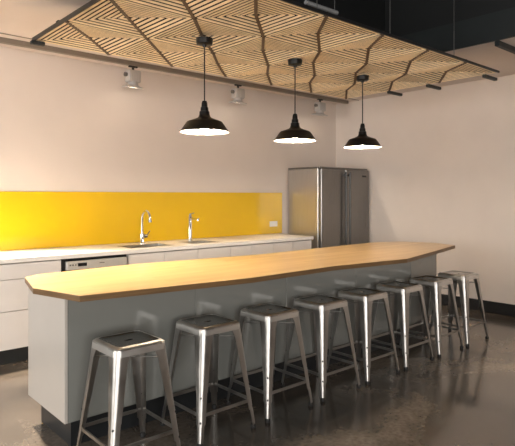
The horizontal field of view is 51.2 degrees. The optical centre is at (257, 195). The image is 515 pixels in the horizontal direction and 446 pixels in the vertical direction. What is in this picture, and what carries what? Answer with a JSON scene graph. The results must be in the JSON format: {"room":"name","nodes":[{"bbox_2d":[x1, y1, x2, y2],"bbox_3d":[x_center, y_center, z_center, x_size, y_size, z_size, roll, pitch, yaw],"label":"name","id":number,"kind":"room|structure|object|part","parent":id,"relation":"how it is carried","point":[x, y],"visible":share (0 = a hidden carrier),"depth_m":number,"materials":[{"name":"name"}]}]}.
{"room":"kitchen","nodes":[
{"label":"kitchen","id":0,"kind":"room"},
{"bbox_2d":[0,46,335,250],"bbox_3d":[-1.059,-0.566,6.484,6.000,4.000,0.120,0,0,-41],"label":"wall","id":1,"kind":"structure","parent":0,"point":[67,124],"depth_m":6.09,"materials":[{"name":"paint"}]},
{"bbox_2d":[0,191,281,250],"bbox_3d":[-1.458,0.246,6.042,4.816,0.571,0.012,0,0,-41],"label":"backsplash","id":2,"kind":"structure","parent":1,"relation":"attached to","point":[28,220],"depth_m":6.01,"materials":[{"name":"yellow glass"}]},
{"bbox_2d":[270,221,276,226],"bbox_3d":[0.226,0.397,7.515,0.146,0.075,0.010,0,0,-41],"label":"power outlet","id":3,"kind":"object","parent":2,"relation":"attached to","point":[272,223],"visible":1,"depth_m":7.51,"materials":[{"name":"white plastic"}]},
{"bbox_2d":[0,305,514,445],"bbox_3d":[0.749,1.484,0.662,11.000,0.100,11.000,0,0,-41],"label":"floor","id":4,"kind":"structure","parent":0,"point":[466,396],"depth_m":3.63,"materials":[{"name":"concrete"}]},
{"bbox_2d":[0,259,60,364],"bbox_3d":[-2.335,1.003,4.802,0.900,0.862,0.690,0,0,-41],"label":"base cabinet","id":5,"kind":"object","parent":4,"relation":"on","point":[13,287],"visible":0.36,"depth_m":4.59,"materials":[{"name":"white laminate"}]},
{"bbox_3d":[-2.113,1.147,4.551,0.897,0.319,0.020,0,0,-41],"label":"drawer","id":6,"kind":"part","parent":5,"relation":"part of","materials":[{"name":"white laminate"}]},
{"bbox_3d":[-2.113,0.850,4.551,0.897,0.265,0.020,0,0,-41],"label":"drawer","id":7,"kind":"part","parent":5,"relation":"part of","materials":[{"name":"white laminate"}]},
{"bbox_3d":[-2.113,0.647,4.551,0.897,0.130,0.020,0,0,-41],"label":"drawer","id":8,"kind":"part","parent":5,"relation":"part of","materials":[{"name":"white laminate"}]},
{"bbox_2d":[0,233,313,263],"bbox_3d":[-1.674,0.553,5.368,5.800,0.038,0.711,0,0,-41],"label":"countertop","id":9,"kind":"structure","parent":5,"relation":"on","point":[29,255],"depth_m":5.48,"materials":[{"name":"white stone"}]},
{"bbox_2d":[139,210,151,243],"bbox_3d":[-1.201,0.345,5.864,0.105,0.378,0.220,0,0,-41],"label":"tap","id":10,"kind":"object","parent":9,"relation":"on","point":[142,235],"visible":0.99,"depth_m":5.89,"materials":[{"name":"silver metal"}]},
{"bbox_3d":[-1.214,0.285,5.845,0.026,0.258,0.198,0,0,-41],"label":"spout","id":11,"kind":"part","parent":10,"relation":"part of","materials":[{"name":"silver metal"}]},
{"bbox_2d":[118,243,173,253],"bbox_3d":[-1.182,0.622,5.688,0.504,0.183,0.314,0,0,-41],"label":"sink","id":12,"kind":"object","parent":9,"relation":"in","point":[155,244],"visible":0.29,"depth_m":5.77,"materials":[{"name":"metal"}]},
{"bbox_2d":[187,213,198,240],"bbox_3d":[-0.744,0.368,6.283,0.079,0.333,0.202,0,0,-41],"label":"tap","id":13,"kind":"object","parent":9,"relation":"on","point":[190,218],"visible":0.98,"depth_m":6.31,"materials":[{"name":"silver metal"}]},
{"bbox_2d":[181,240,216,248],"bbox_3d":[-0.672,0.592,6.152,0.364,0.123,0.294,0,0,-41],"label":"sink","id":14,"kind":"object","parent":9,"relation":"in","point":[199,241],"visible":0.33,"depth_m":6.23,"materials":[{"name":"metal"}]},
{"bbox_2d":[60,254,126,271],"bbox_3d":[-1.727,1.005,5.303,0.645,0.858,0.666,0,0,-41],"label":"dishwasher","id":15,"kind":"object","parent":4,"relation":"on","point":[72,264],"visible":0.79,"depth_m":5.04,"materials":[{"name":"silver paint"}]},
{"bbox_2d":[77,330,180,445],"bbox_3d":[-0.699,1.104,2.910,0.433,0.660,0.433,0,0,-41],"label":"bar stool","id":16,"kind":"object","parent":4,"relation":"on","point":[119,348],"visible":1,"depth_m":2.87,"materials":[{"name":"metal"}]},
{"bbox_3d":[-0.921,1.104,2.923,0.147,0.636,0.122,0,0,4],"label":"leg","id":17,"kind":"part","parent":16,"relation":"part of","materials":[{"name":"metal"}]},
{"bbox_3d":[-0.712,1.104,2.687,0.122,0.636,0.147,0,0,4],"label":"leg","id":18,"kind":"part","parent":16,"relation":"part of","materials":[{"name":"metal"}]},
{"bbox_3d":[-0.699,0.781,2.910,0.250,0.013,0.250,0,0,-41],"label":"seat","id":19,"kind":"part","parent":16,"relation":"part of","materials":[{"name":"metal"}]},
{"bbox_3d":[-0.685,1.104,3.132,0.122,0.636,0.147,0,0,4],"label":"leg","id":20,"kind":"part","parent":16,"relation":"part of","materials":[{"name":"metal"}]},
{"bbox_3d":[-0.476,1.104,2.896,0.147,0.636,0.122,0,0,4],"label":"leg","id":21,"kind":"part","parent":16,"relation":"part of","materials":[{"name":"metal"}]},
{"bbox_2d":[126,249,197,264],"bbox_3d":[-1.186,1.003,5.818,0.828,0.862,0.690,0,0,-41],"label":"base cabinet","id":22,"kind":"object","parent":4,"relation":"on","point":[186,254],"visible":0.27,"depth_m":5.54,"materials":[{"name":"white laminate"}]},
{"bbox_3d":[-1.120,0.944,5.429,0.406,0.724,0.020,0,0,-41],"label":"door","id":23,"kind":"part","parent":22,"relation":"part of","materials":[{"name":"white laminate"}]},
{"bbox_3d":[-0.810,0.944,5.703,0.414,0.724,0.020,0,0,-41],"label":"door","id":24,"kind":"part","parent":22,"relation":"part of","materials":[{"name":"white laminate"}]},
{"bbox_2d":[160,314,255,445],"bbox_3d":[-0.308,1.104,3.335,0.433,0.660,0.433,0,0,-41],"label":"bar stool","id":25,"kind":"object","parent":4,"relation":"on","point":[206,329],"visible":0.91,"depth_m":3.28,"materials":[{"name":"metal"}]},
{"bbox_3d":[-0.531,1.104,3.348,0.147,0.636,0.122,0,0,4],"label":"leg","id":26,"kind":"part","parent":25,"relation":"part of","materials":[{"name":"metal"}]},
{"bbox_3d":[-0.322,1.104,3.112,0.122,0.636,0.147,0,0,4],"label":"leg","id":27,"kind":"part","parent":25,"relation":"part of","materials":[{"name":"metal"}]},
{"bbox_3d":[-0.308,0.781,3.335,0.250,0.013,0.250,0,0,-41],"label":"seat","id":28,"kind":"part","parent":25,"relation":"part of","materials":[{"name":"metal"}]},
{"bbox_3d":[-0.294,1.104,3.557,0.122,0.636,0.147,0,0,4],"label":"leg","id":29,"kind":"part","parent":25,"relation":"part of","materials":[{"name":"metal"}]},
{"bbox_3d":[-0.086,1.104,3.321,0.147,0.636,0.122,0,0,4],"label":"leg","id":30,"kind":"part","parent":25,"relation":"part of","materials":[{"name":"metal"}]},
{"bbox_2d":[197,244,251,258],"bbox_3d":[-0.584,1.003,6.350,0.775,0.862,0.690,0,0,-41],"label":"base cabinet","id":31,"kind":"object","parent":4,"relation":"on","point":[237,250],"visible":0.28,"depth_m":6.08,"materials":[{"name":"white laminate"}]},
{"bbox_3d":[-0.483,0.944,5.992,0.448,0.724,0.020,0,0,-41],"label":"door","id":32,"kind":"part","parent":31,"relation":"part of","materials":[{"name":"white laminate"}]},
{"bbox_3d":[-0.192,0.944,6.249,0.319,0.724,0.020,0,0,-41],"label":"door","id":33,"kind":"part","parent":31,"relation":"part of","materials":[{"name":"white laminate"}]},
{"bbox_2d":[28,254,436,445],"bbox_3d":[0.299,1.001,4.587,4.178,0.866,0.589,0,0,-41],"label":"kitchen island","id":34,"kind":"object","parent":4,"relation":"on","point":[61,332],"visible":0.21,"depth_m":3.44,"materials":[{"name":"grey laminate"}]},
{"bbox_3d":[-1.260,0.920,3.210,0.018,0.704,0.589,0,0,-41],"label":"panel","id":35,"kind":"part","parent":34,"relation":"part of","materials":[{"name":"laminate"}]},
{"bbox_3d":[-0.741,0.920,3.287,0.856,0.704,0.018,0,0,-41],"label":"panel","id":36,"kind":"part","parent":34,"relation":"part of","materials":[{"name":"grey laminate"}]},
{"bbox_2d":[25,241,454,301],"bbox_3d":[0.376,0.551,4.554,4.432,0.034,1.209,0,0,-41],"label":"island countertop","id":37,"kind":"structure","parent":34,"relation":"on","point":[84,285],"depth_m":3.79,"materials":[{"name":"brown wood"}]},
{"bbox_3d":[-0.101,0.920,3.853,0.848,0.704,0.018,0,0,-41],"label":"panel","id":38,"kind":"part","parent":34,"relation":"part of","materials":[{"name":"grey laminate"}]},
{"bbox_3d":[0.536,0.920,4.415,0.848,0.704,0.018,0,0,-41],"label":"panel","id":39,"kind":"part","parent":34,"relation":"part of","materials":[{"name":"grey laminate"}]},
{"bbox_3d":[1.173,0.920,4.978,0.848,0.704,0.018,0,0,-41],"label":"panel","id":40,"kind":"part","parent":34,"relation":"part of","materials":[{"name":"grey laminate"}]},
{"bbox_3d":[1.720,0.920,5.565,0.018,0.704,0.765,0,0,37],"label":"angled panel","id":41,"kind":"part","parent":34,"relation":"part of","materials":[{"name":"grey laminate"}]},
{"bbox_2d":[226,304,312,422],"bbox_3d":[0.081,1.104,3.679,0.433,0.660,0.433,0,0,-41],"label":"bar stool","id":42,"kind":"object","parent":4,"relation":"on","point":[268,315],"visible":0.99,"depth_m":3.58,"materials":[{"name":"metal"}]},
{"bbox_3d":[-0.141,1.104,3.693,0.147,0.636,0.122,0,0,4],"label":"leg","id":43,"kind":"part","parent":42,"relation":"part of","materials":[{"name":"metal"}]},
{"bbox_3d":[0.069,1.104,3.483,0.149,0.636,0.149,0,0,-41],"label":"leg","id":44,"kind":"part","parent":42,"relation":"part of","materials":[{"name":"metal"}]},
{"bbox_3d":[0.081,0.781,3.679,0.250,0.013,0.250,0,0,-41],"label":"seat","id":45,"kind":"part","parent":42,"relation":"part of","materials":[{"name":"metal"}]},
{"bbox_3d":[0.095,1.104,3.901,0.122,0.636,0.147,0,0,4],"label":"leg","id":46,"kind":"part","parent":42,"relation":"part of","materials":[{"name":"metal"}]},
{"bbox_3d":[0.304,1.104,3.665,0.147,0.636,0.122,0,0,4],"label":"leg","id":47,"kind":"part","parent":42,"relation":"part of","materials":[{"name":"metal"}]},
{"bbox_2d":[251,241,292,254],"bbox_3d":[-0.036,1.003,6.833,0.681,0.862,0.690,0,0,-41],"label":"base cabinet","id":48,"kind":"object","parent":4,"relation":"on","point":[274,247],"visible":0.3,"depth_m":6.57,"materials":[{"name":"white laminate"}]},
{"bbox_3d":[0.058,0.944,6.470,0.336,0.724,0.020,0,0,-41],"label":"door","id":49,"kind":"part","parent":48,"relation":"part of","materials":[{"name":"white laminate"}]},
{"bbox_3d":[0.313,0.944,6.695,0.337,0.724,0.020,0,0,-41],"label":"door","id":50,"kind":"part","parent":48,"relation":"part of","materials":[{"name":"white laminate"}]},
{"bbox_2d":[293,240,310,250],"bbox_3d":[0.349,1.003,7.175,0.345,0.862,0.690,0,0,-41],"label":"base cabinet","id":51,"kind":"object","parent":4,"relation":"on","point":[300,244],"visible":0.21,"depth_m":6.92,"materials":[{"name":"white laminate"}]},
{"bbox_2d":[281,295,360,401],"bbox_3d":[0.473,1.104,4.025,0.433,0.660,0.433,0,0,-41],"label":"bar stool","id":52,"kind":"object","parent":4,"relation":"on","point":[321,305],"visible":0.98,"depth_m":3.93,"materials":[{"name":"metal"}]},
{"bbox_3d":[0.250,1.104,4.038,0.147,0.636,0.122,0,0,4],"label":"leg","id":53,"kind":"part","parent":52,"relation":"part of","materials":[{"name":"metal"}]},
{"bbox_3d":[0.486,1.104,4.247,0.122,0.636,0.147,0,0,4],"label":"leg","id":54,"kind":"part","parent":52,"relation":"part of","materials":[{"name":"metal"}]},
{"bbox_3d":[0.473,0.781,4.025,0.250,0.013,0.250,0,0,-41],"label":"seat","id":55,"kind":"part","parent":52,"relation":"part of","materials":[{"name":"metal"}]},
{"bbox_3d":[0.461,1.104,3.829,0.149,0.636,0.149,0,0,-41],"label":"leg","id":56,"kind":"part","parent":52,"relation":"part of","materials":[{"name":"metal"}]},
{"bbox_3d":[0.695,1.104,4.011,0.147,0.636,0.122,0,0,4],"label":"leg","id":57,"kind":"part","parent":52,"relation":"part of","materials":[{"name":"metal"}]},
{"bbox_2d":[288,167,368,248],"bbox_3d":[1.057,0.521,7.774,1.046,1.825,0.689,0,0,-41],"label":"fridge","id":58,"kind":"object","parent":4,"relation":"on","point":[330,205],"visible":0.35,"depth_m":7.47,"materials":[{"name":"metal"}]},
{"bbox_3d":[1.030,0.496,7.401,0.510,1.725,0.056,0,0,-41],"label":"door","id":59,"kind":"part","parent":58,"relation":"part of","materials":[{"name":"metal"}]},
{"bbox_3d":[1.227,0.277,7.502,0.028,1.215,0.057,0,0,-41],"label":"handle","id":60,"kind":"part","parent":58,"relation":"part of","materials":[{"name":"metal"}]},
{"bbox_3d":[1.291,0.277,7.559,0.028,1.215,0.057,0,0,-41],"label":"handle","id":61,"kind":"part","parent":58,"relation":"part of","materials":[{"name":"metal"}]},
{"bbox_3d":[1.424,0.496,7.749,0.530,1.725,0.056,0,0,-41],"label":"door","id":62,"kind":"part","parent":58,"relation":"part of","materials":[{"name":"metal"}]},
{"bbox_2d":[327,287,399,384],"bbox_3d":[0.853,1.104,4.361,0.433,0.660,0.433,0,0,-41],"label":"bar stool","id":63,"kind":"object","parent":4,"relation":"on","point":[363,298],"visible":0.93,"depth_m":4.31,"materials":[{"name":"metal"}]},
{"bbox_3d":[0.631,1.104,4.375,0.147,0.636,0.122,0,0,4],"label":"leg","id":64,"kind":"part","parent":63,"relation":"part of","materials":[{"name":"metal"}]},
{"bbox_3d":[0.867,1.104,4.583,0.122,0.636,0.147,0,0,4],"label":"leg","id":65,"kind":"part","parent":63,"relation":"part of","materials":[{"name":"metal"}]},
{"bbox_3d":[0.853,0.781,4.361,0.250,0.013,0.250,0,0,-41],"label":"seat","id":66,"kind":"part","parent":63,"relation":"part of","materials":[{"name":"metal"}]},
{"bbox_3d":[0.840,1.104,4.138,0.122,0.636,0.147,0,0,4],"label":"leg","id":67,"kind":"part","parent":63,"relation":"part of","materials":[{"name":"metal"}]},
{"bbox_3d":[1.076,1.104,4.347,0.147,0.636,0.122,0,0,4],"label":"leg","id":68,"kind":"part","parent":63,"relation":"part of","materials":[{"name":"metal"}]},
{"bbox_2d":[371,281,433,369],"bbox_3d":[1.241,1.104,4.703,0.433,0.660,0.433,0,0,-41],"label":"bar stool","id":69,"kind":"object","parent":4,"relation":"on","point":[400,291],"visible":0.76,"depth_m":4.65,"materials":[{"name":"metal"}]},
{"bbox_3d":[1.018,1.104,4.717,0.147,0.636,0.122,0,0,4],"label":"leg","id":70,"kind":"part","parent":69,"relation":"part of","materials":[{"name":"metal"}]},
{"bbox_3d":[1.254,1.104,4.926,0.122,0.636,0.147,0,0,4],"label":"leg","id":71,"kind":"part","parent":69,"relation":"part of","materials":[{"name":"metal"}]},
{"bbox_3d":[1.241,0.781,4.703,0.250,0.013,0.250,0,0,-41],"label":"seat","id":72,"kind":"part","parent":69,"relation":"part of","materials":[{"name":"metal"}]},
{"bbox_3d":[1.227,1.104,4.481,0.122,0.636,0.147,0,0,4],"label":"leg","id":73,"kind":"part","parent":69,"relation":"part of","materials":[{"name":"metal"}]},
{"bbox_3d":[1.463,1.104,4.689,0.147,0.636,0.122,0,0,4],"label":"leg","id":74,"kind":"part","parent":69,"relation":"part of","materials":[{"name":"metal"}]},
{"bbox_2d":[399,275,463,357],"bbox_3d":[1.631,1.104,5.048,0.433,0.660,0.433,0,0,-41],"label":"bar stool","id":75,"kind":"object","parent":4,"relation":"on","point":[433,284],"visible":0.84,"depth_m":4.97,"materials":[{"name":"metal"}]},
{"bbox_3d":[1.409,1.104,5.062,0.147,0.636,0.122,0,0,4],"label":"leg","id":76,"kind":"part","parent":75,"relation":"part of","materials":[{"name":"metal"}]},
{"bbox_3d":[1.645,1.104,5.271,0.122,0.636,0.147,0,0,4],"label":"leg","id":77,"kind":"part","parent":75,"relation":"part of","materials":[{"name":"metal"}]},
{"bbox_3d":[1.631,0.781,5.048,0.250,0.013,0.250,0,0,-41],"label":"seat","id":78,"kind":"part","parent":75,"relation":"part of","materials":[{"name":"metal"}]},
{"bbox_3d":[1.617,1.104,4.826,0.122,0.636,0.147,0,0,4],"label":"leg","id":79,"kind":"part","parent":75,"relation":"part of","materials":[{"name":"metal"}]},
{"bbox_3d":[1.854,1.104,5.035,0.147,0.636,0.122,0,0,4],"label":"leg","id":80,"kind":"part","parent":75,"relation":"part of","materials":[{"name":"metal"}]},
{"bbox_2d":[429,270,488,346],"bbox_3d":[2.013,1.104,5.385,0.433,0.660,0.433,0,0,-41],"label":"bar stool","id":81,"kind":"object","parent":4,"relation":"on","point":[463,277],"visible":0.84,"depth_m":5.31,"materials":[{"name":"metal"}]},
{"bbox_3d":[1.790,1.104,5.399,0.147,0.636,0.122,0,0,4],"label":"leg","id":82,"kind":"part","parent":81,"relation":"part of","materials":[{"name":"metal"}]},
{"bbox_3d":[2.026,1.104,5.608,0.122,0.636,0.147,0,0,4],"label":"leg","id":83,"kind":"part","parent":81,"relation":"part of","materials":[{"name":"metal"}]},
{"bbox_3d":[2.013,0.781,5.385,0.250,0.013,0.250,0,0,-41],"label":"seat","id":84,"kind":"part","parent":81,"relation":"part of","materials":[{"name":"metal"}]},
{"bbox_3d":[1.999,1.104,5.163,0.122,0.636,0.147,0,0,4],"label":"leg","id":85,"kind":"part","parent":81,"relation":"part of","materials":[{"name":"metal"}]},
{"bbox_3d":[2.235,1.104,5.372,0.147,0.636,0.122,0,0,4],"label":"leg","id":86,"kind":"part","parent":81,"relation":"part of","materials":[{"name":"metal"}]},
{"bbox_2d":[0,0,514,103],"bbox_3d":[0.749,-1.461,0.662,11.000,0.050,11.000,0,0,-41],"label":"ceiling","id":87,"kind":"structure","parent":0,"point":[23,18],"depth_m":5.25,"materials":[{"name":"paint"}]},
{"bbox_2d":[0,37,347,103],"bbox_3d":[-1.340,-1.411,5.755,7.212,0.047,0.050,0,0,-41],"label":"track","id":88,"kind":"object","parent":87,"relation":"attached to","point":[8,41],"visible":1,"depth_m":5.91,"materials":[{"name":"metal"}]},
{"bbox_2d":[121,65,143,88],"bbox_3d":[-1.340,-1.262,5.765,0.236,0.251,0.233,0,0,-41],"label":"track spotlight","id":89,"kind":"object","parent":88,"relation":"hanging from","point":[132,77],"visible":1,"depth_m":5.71,"materials":[{"name":"white metal"}]},
{"bbox_2d":[229,84,246,103],"bbox_3d":[-0.249,-1.262,6.729,0.236,0.251,0.233,0,0,-41],"label":"track spotlight","id":90,"kind":"object","parent":88,"relation":"hanging from","point":[237,94],"visible":1,"depth_m":6.67,"materials":[{"name":"white metal"}]},
{"bbox_2d":[312,99,327,115],"bbox_3d":[0.895,-1.262,7.740,0.236,0.251,0.233,0,0,-41],"label":"track spotlight","id":91,"kind":"object","parent":88,"relation":"hanging from","point":[319,107],"visible":1,"depth_m":7.69,"materials":[{"name":"white metal"}]},
{"bbox_2d":[400,7,514,51],"bbox_3d":[0.831,-1.563,-0.600,9.450,0.265,9.000,0,0,-41],"label":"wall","id":92,"kind":"structure","parent":87,"relation":"attached to","point":[499,25],"depth_m":5.15,"materials":[{"name":"paint"}]},
{"bbox_2d":[495,40,514,53],"bbox_3d":[2.777,-1.411,5.467,1.498,0.049,0.045,0,0,-41],"label":"rail","id":93,"kind":"object","parent":87,"relation":"attached to","point":[499,44],"visible":1,"depth_m":5.05,"materials":[{"name":"metal"}]},
{"bbox_2d":[336,74,514,304],"bbox_3d":[4.916,-0.566,4.344,0.120,4.000,11.000,0,0,-41],"label":"wall","id":94,"kind":"structure","parent":0,"point":[443,170],"depth_m":7.01,"materials":[{"name":"paint"}]},
{"bbox_2d":[0,33,358,100],"bbox_3d":[-2.596,-1.433,4.448,11.000,0.006,0.015,0,0,-41],"label":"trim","id":95,"kind":"structure","parent":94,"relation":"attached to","point":[0,33],"depth_m":4.84,"materials":[{"name":"grey metal"}]},
{"bbox_2d":[441,294,514,316],"bbox_3d":[4.864,1.364,4.298,0.018,0.140,11.000,0,0,-41],"label":"baseboard","id":96,"kind":"structure","parent":94,"relation":"attached to","point":[489,306],"depth_m":6.58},
{"bbox_3d":[0.749,-2.616,0.662,11.000,0.100,11.000,0,0,-41],"label":"ceiling","id":97,"kind":"structure","parent":0,"visible":0},
{"bbox_2d":[30,0,499,98],"bbox_3d":[0.359,-1.843,4.569,3.850,1.447,1.830,0,0,-41],"label":"ceiling panel","id":98,"kind":"object","parent":97,"relation":"hanging from","point":[254,40],"visible":0.97,"depth_m":4.12,"materials":[{"name":"brown wood"}]},
{"bbox_2d":[180,36,228,134],"bbox_3d":[-0.388,-0.805,3.928,0.362,0.684,0.362,0,0,-41],"label":"pendant lamp","id":99,"kind":"object","parent":98,"relation":"hanging from","point":[204,124],"visible":1,"depth_m":3.88,"materials":[{"name":"black metal"}]},
{"bbox_3d":[-0.388,-0.579,3.928,0.362,0.232,0.362,0,0,-41],"label":"lamp shade","id":100,"kind":"part","parent":99,"relation":"part of","materials":[{"name":"black metal"}]},
{"bbox_3d":[-0.388,-0.904,3.928,0.009,0.426,0.009,0,0,-19],"label":"cord","id":101,"kind":"part","parent":99,"relation":"part of","materials":[{"name":"black rubber"}]},
{"bbox_2d":[274,58,315,142],"bbox_3d":[0.318,-0.805,4.551,0.362,0.684,0.362,0,0,-41],"label":"pendant lamp","id":102,"kind":"object","parent":98,"relation":"hanging from","point":[294,134],"visible":1,"depth_m":4.51,"materials":[{"name":"black metal"}]},
{"bbox_3d":[0.318,-0.579,4.551,0.362,0.232,0.362,0,0,-41],"label":"lamp shade","id":103,"kind":"part","parent":102,"relation":"part of","materials":[{"name":"black metal"}]},
{"bbox_3d":[0.318,-0.904,4.551,0.009,0.426,0.009,0,0,26],"label":"cord","id":104,"kind":"part","parent":102,"relation":"part of","materials":[{"name":"black rubber"}]},
{"bbox_2d":[344,75,381,148],"bbox_3d":[1.010,-0.805,5.162,0.362,0.684,0.362,0,0,-41],"label":"pendant lamp","id":105,"kind":"object","parent":98,"relation":"hanging from","point":[362,141],"visible":1,"depth_m":5.11,"materials":[{"name":"black metal"}]},
{"bbox_3d":[1.010,-0.904,5.162,0.009,0.426,0.009,0,0,26],"label":"cord","id":106,"kind":"part","parent":105,"relation":"part of","materials":[{"name":"black rubber"}]},
{"bbox_3d":[1.010,-0.579,5.162,0.362,0.232,0.362,0,0,-41],"label":"lamp shade","id":107,"kind":"part","parent":105,"relation":"part of","materials":[{"name":"black metal"}]},
{"bbox_2d":[304,0,338,14],"bbox_3d":[0.535,-2.057,4.476,0.390,1.018,0.036,0,0,-41],"label":"conduit","id":108,"kind":"object","parent":97,"relation":"hanging from","point":[306,2],"visible":0.94,"depth_m":4.45,"materials":[{"name":"grey metal"}]},
{"bbox_2d":[293,0,514,36],"bbox_3d":[0.831,-2.131,-0.600,9.450,0.870,9.000,0,0,-41],"label":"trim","id":109,"kind":"structure","parent":97,"relation":"attached to","point":[399,18],"depth_m":5.52,"materials":[{"name":"black paint"}]}
]}

